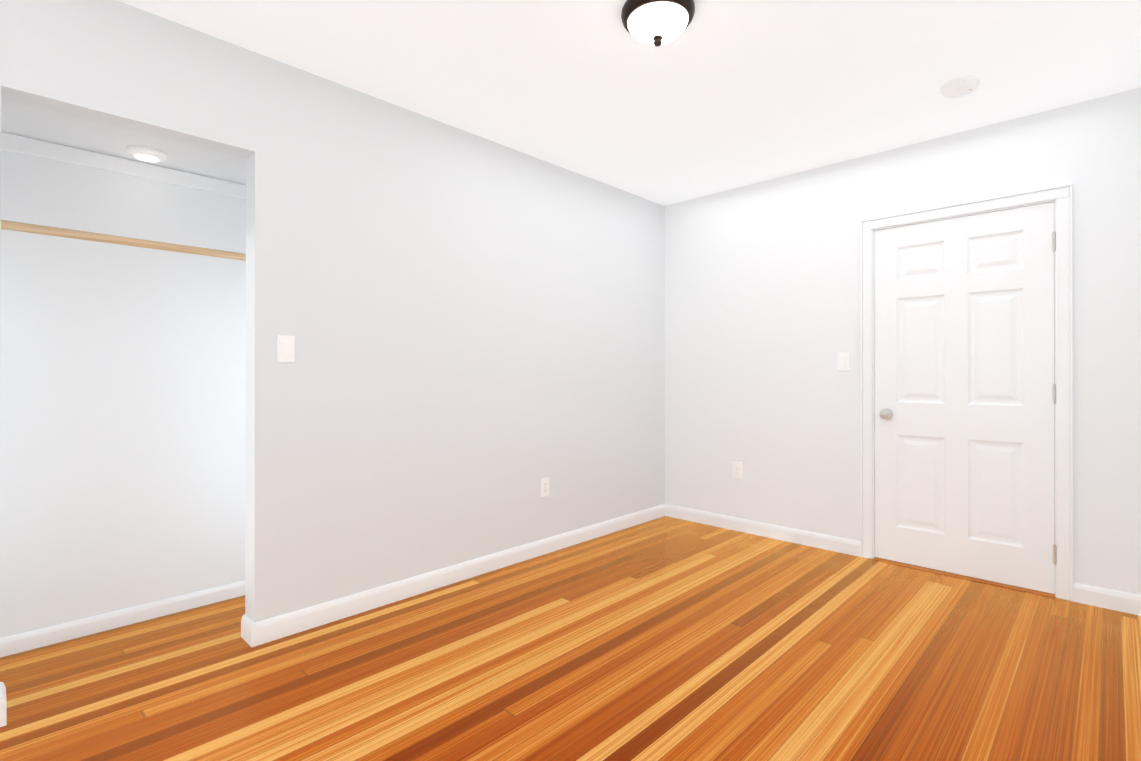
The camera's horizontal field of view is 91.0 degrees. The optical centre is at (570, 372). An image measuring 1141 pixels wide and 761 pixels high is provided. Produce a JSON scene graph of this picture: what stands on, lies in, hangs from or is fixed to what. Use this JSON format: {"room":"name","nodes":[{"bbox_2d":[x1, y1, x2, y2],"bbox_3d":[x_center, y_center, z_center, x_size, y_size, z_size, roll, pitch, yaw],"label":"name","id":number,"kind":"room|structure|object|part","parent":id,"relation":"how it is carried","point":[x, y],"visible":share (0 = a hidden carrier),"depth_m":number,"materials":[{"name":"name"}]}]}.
{"room":"empty bedroom","nodes":[
{"label":"empty bedroom","id":0,"kind":"room"},
{"bbox_2d":[0,150,245,637],"bbox_3d":[-1.720,-0.100,2.493,0.620,2.440,2.240,0,0,44],"label":"wall","id":1,"kind":"structure","parent":0,"point":[122,416],"depth_m":2.47,"materials":[{"name":"white paint"}]},
{"bbox_2d":[0,580,244,657],"bbox_3d":[-1.851,1.085,2.616,0.016,0.070,2.000,0,0,44],"label":"baseboard","id":2,"kind":"structure","parent":1,"relation":"attached to","point":[34,639],"depth_m":2.46,"materials":[{"name":"white paint"}]},
{"bbox_2d":[1,132,245,198],"bbox_3d":[-1.849,-0.912,2.620,0.020,0.065,2.000,0,0,44],"label":"trim","id":3,"kind":"structure","parent":1,"relation":"attached to","point":[39,148],"depth_m":2.46,"materials":[{"name":"white paint"}]},
{"bbox_2d":[1,99,245,184],"bbox_3d":[-1.677,-0.975,2.454,0.500,0.050,2.000,0,0,44],"label":"ceiling","id":4,"kind":"structure","parent":0,"point":[27,121],"depth_m":2.30,"materials":[{"name":"white paint"}]},
{"bbox_2d":[126,145,166,161],"bbox_3d":[-1.825,-0.932,2.416,0.140,0.036,0.140,0,0,44],"label":"recessed light","id":5,"kind":"object","parent":4,"relation":"in","point":[145,153],"visible":1,"depth_m":2.38,"materials":[{"name":"white plastic"}]},
{"bbox_2d":[0,0,664,622],"bbox_3d":[-1.749,-0.102,1.930,0.120,2.440,7.290,0,0,44],"label":"wall","id":6,"kind":"structure","parent":0,"point":[474,324],"depth_m":2.75,"materials":[{"name":"white paint"}]},
{"bbox_2d":[0,684,6,726],"bbox_3d":[-2.977,1.070,0.571,0.036,0.090,3.391,0,0,44],"label":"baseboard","id":7,"kind":"structure","parent":6,"relation":"attached to","point":[3,704],"depth_m":1.77,"materials":[{"name":"white paint"}]},
{"bbox_2d":[277,335,294,361],"bbox_3d":[-1.212,-0.100,2.392,0.010,0.114,0.070,0,0,44],"label":"light switch","id":8,"kind":"object","parent":6,"relation":"attached to","point":[285,348],"visible":1,"depth_m":2.39,"materials":[{"name":"white plastic"}]},
{"bbox_2d":[241,504,663,646],"bbox_3d":[-0.285,1.077,3.360,0.036,0.090,2.956,0,0,44],"label":"baseboard","id":9,"kind":"structure","parent":6,"relation":"attached to","point":[294,622],"depth_m":2.84,"materials":[{"name":"white paint"}]},
{"bbox_2d":[541,477,548,496],"bbox_3d":[-0.157,0.713,3.484,0.009,0.114,0.070,0,0,44],"label":"electrical outlet","id":10,"kind":"object","parent":6,"relation":"attached to","point":[544,487],"visible":1,"depth_m":3.48,"materials":[{"name":"white plastic"}]},
{"bbox_2d":[0,516,1140,760],"bbox_3d":[-0.939,1.147,1.146,3.610,0.060,7.290,0,0,44],"label":"floor","id":11,"kind":"structure","parent":0,"point":[664,638],"depth_m":2.09,"materials":[{"name":"brown wood"}]},
{"bbox_2d":[118,0,1140,205],"bbox_3d":[-0.939,-1.363,1.152,3.610,0.080,7.290,0,0,44],"label":"ceiling","id":12,"kind":"structure","parent":0,"point":[716,96],"depth_m":2.44,"materials":[{"name":"white paint"}]},
{"bbox_2d":[621,0,694,46],"bbox_3d":[0.318,-1.256,2.044,0.266,0.131,0.266,0,0,44],"label":"ceiling light","id":13,"kind":"object","parent":12,"relation":"attached to","point":[657,23],"visible":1,"depth_m":1.99,"materials":[{"name":"white glass"}]},
{"bbox_2d":[941,76,979,97],"bbox_3d":[1.787,-1.300,2.572,0.148,0.040,0.148,0,0,44],"label":"smoke detector","id":14,"kind":"object","parent":12,"relation":"attached to","point":[961,87],"visible":1,"depth_m":2.54,"materials":[{"name":"white plastic"}]},
{"bbox_2d":[665,87,1140,594],"bbox_3d":[1.774,-0.097,3.513,2.990,2.440,0.120,0,0,44],"label":"wall","id":15,"kind":"structure","parent":0,"point":[762,309],"depth_m":3.53,"materials":[{"name":"white paint"}]},
{"bbox_2d":[733,462,741,478],"bbox_3d":[1.186,0.694,3.989,0.070,0.114,0.009,0,0,44],"label":"electrical outlet","id":16,"kind":"object","parent":15,"relation":"attached to","point":[737,469],"visible":1,"depth_m":3.98,"materials":[{"name":"white plastic"}]},
{"bbox_2d":[664,504,860,556],"bbox_3d":[1.269,1.079,3.902,1.399,0.090,0.016,0,0,44],"label":"baseboard","id":17,"kind":"structure","parent":15,"relation":"attached to","point":[832,543],"depth_m":3.82,"materials":[{"name":"white paint"}]},
{"bbox_2d":[838,352,849,370],"bbox_3d":[1.699,-0.067,3.494,0.070,0.114,0.010,0,0,44],"label":"light switch","id":18,"kind":"object","parent":15,"relation":"attached to","point":[843,361],"visible":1,"depth_m":3.49,"materials":[{"name":"white plastic"}]},
{"bbox_2d":[874,557,1054,597],"bbox_3d":[2.166,1.116,3.131,0.826,0.011,0.144,0,0,44],"label":"door threshold sill","id":19,"kind":"structure","parent":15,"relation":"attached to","point":[972,578],"depth_m":3.05,"materials":[{"name":"brown wood"}]},
{"bbox_2d":[874,202,1056,593],"bbox_3d":[2.119,0.128,3.080,0.829,1.963,0.100,0,0,44],"label":"door","id":20,"kind":"structure","parent":15,"relation":"in","point":[964,404],"depth_m":3.06,"materials":[{"name":"white paint"}]},
{"bbox_3d":[1.856,0.247,3.309,0.066,0.066,0.066,0,0,44],"label":"knob","id":21,"kind":"part","parent":20,"relation":"part of","materials":[{"name":"silver metal"}]},
{"bbox_3d":[2.429,0.127,2.814,0.014,1.663,0.044,0,0,44],"label":"door hinge","id":22,"kind":"part","parent":20,"relation":"part of","materials":[{"name":"silver metal"}]},
{"bbox_2d":[860,184,1073,601],"bbox_3d":[2.163,0.099,3.131,0.962,2.046,0.160,0,0,44],"label":"door frame","id":23,"kind":"structure","parent":15,"relation":"attached to","point":[1061,197],"depth_m":2.80,"materials":[{"name":"white paint"}]},
{"bbox_2d":[1073,583,1140,615],"bbox_3d":[2.575,1.075,2.641,0.309,0.090,0.016,0,0,44],"label":"baseboard","id":24,"kind":"structure","parent":15,"relation":"attached to","point":[1115,600],"depth_m":2.66,"materials":[{"name":"white paint"}]},
{"bbox_3d":[-1.677,-0.535,2.452,0.500,0.090,2.000,0,0,44],"label":"trim","id":25,"kind":"structure","parent":0,"visible":0},
{"bbox_2d":[1,220,245,260],"bbox_3d":[-1.666,-0.535,2.442,0.060,0.060,1.964,0,0,44],"label":"hanging rod","id":26,"kind":"object","parent":25,"relation":"attached to","point":[54,231],"visible":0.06,"depth_m":2.26,"materials":[{"name":"brown wood"}]}
]}

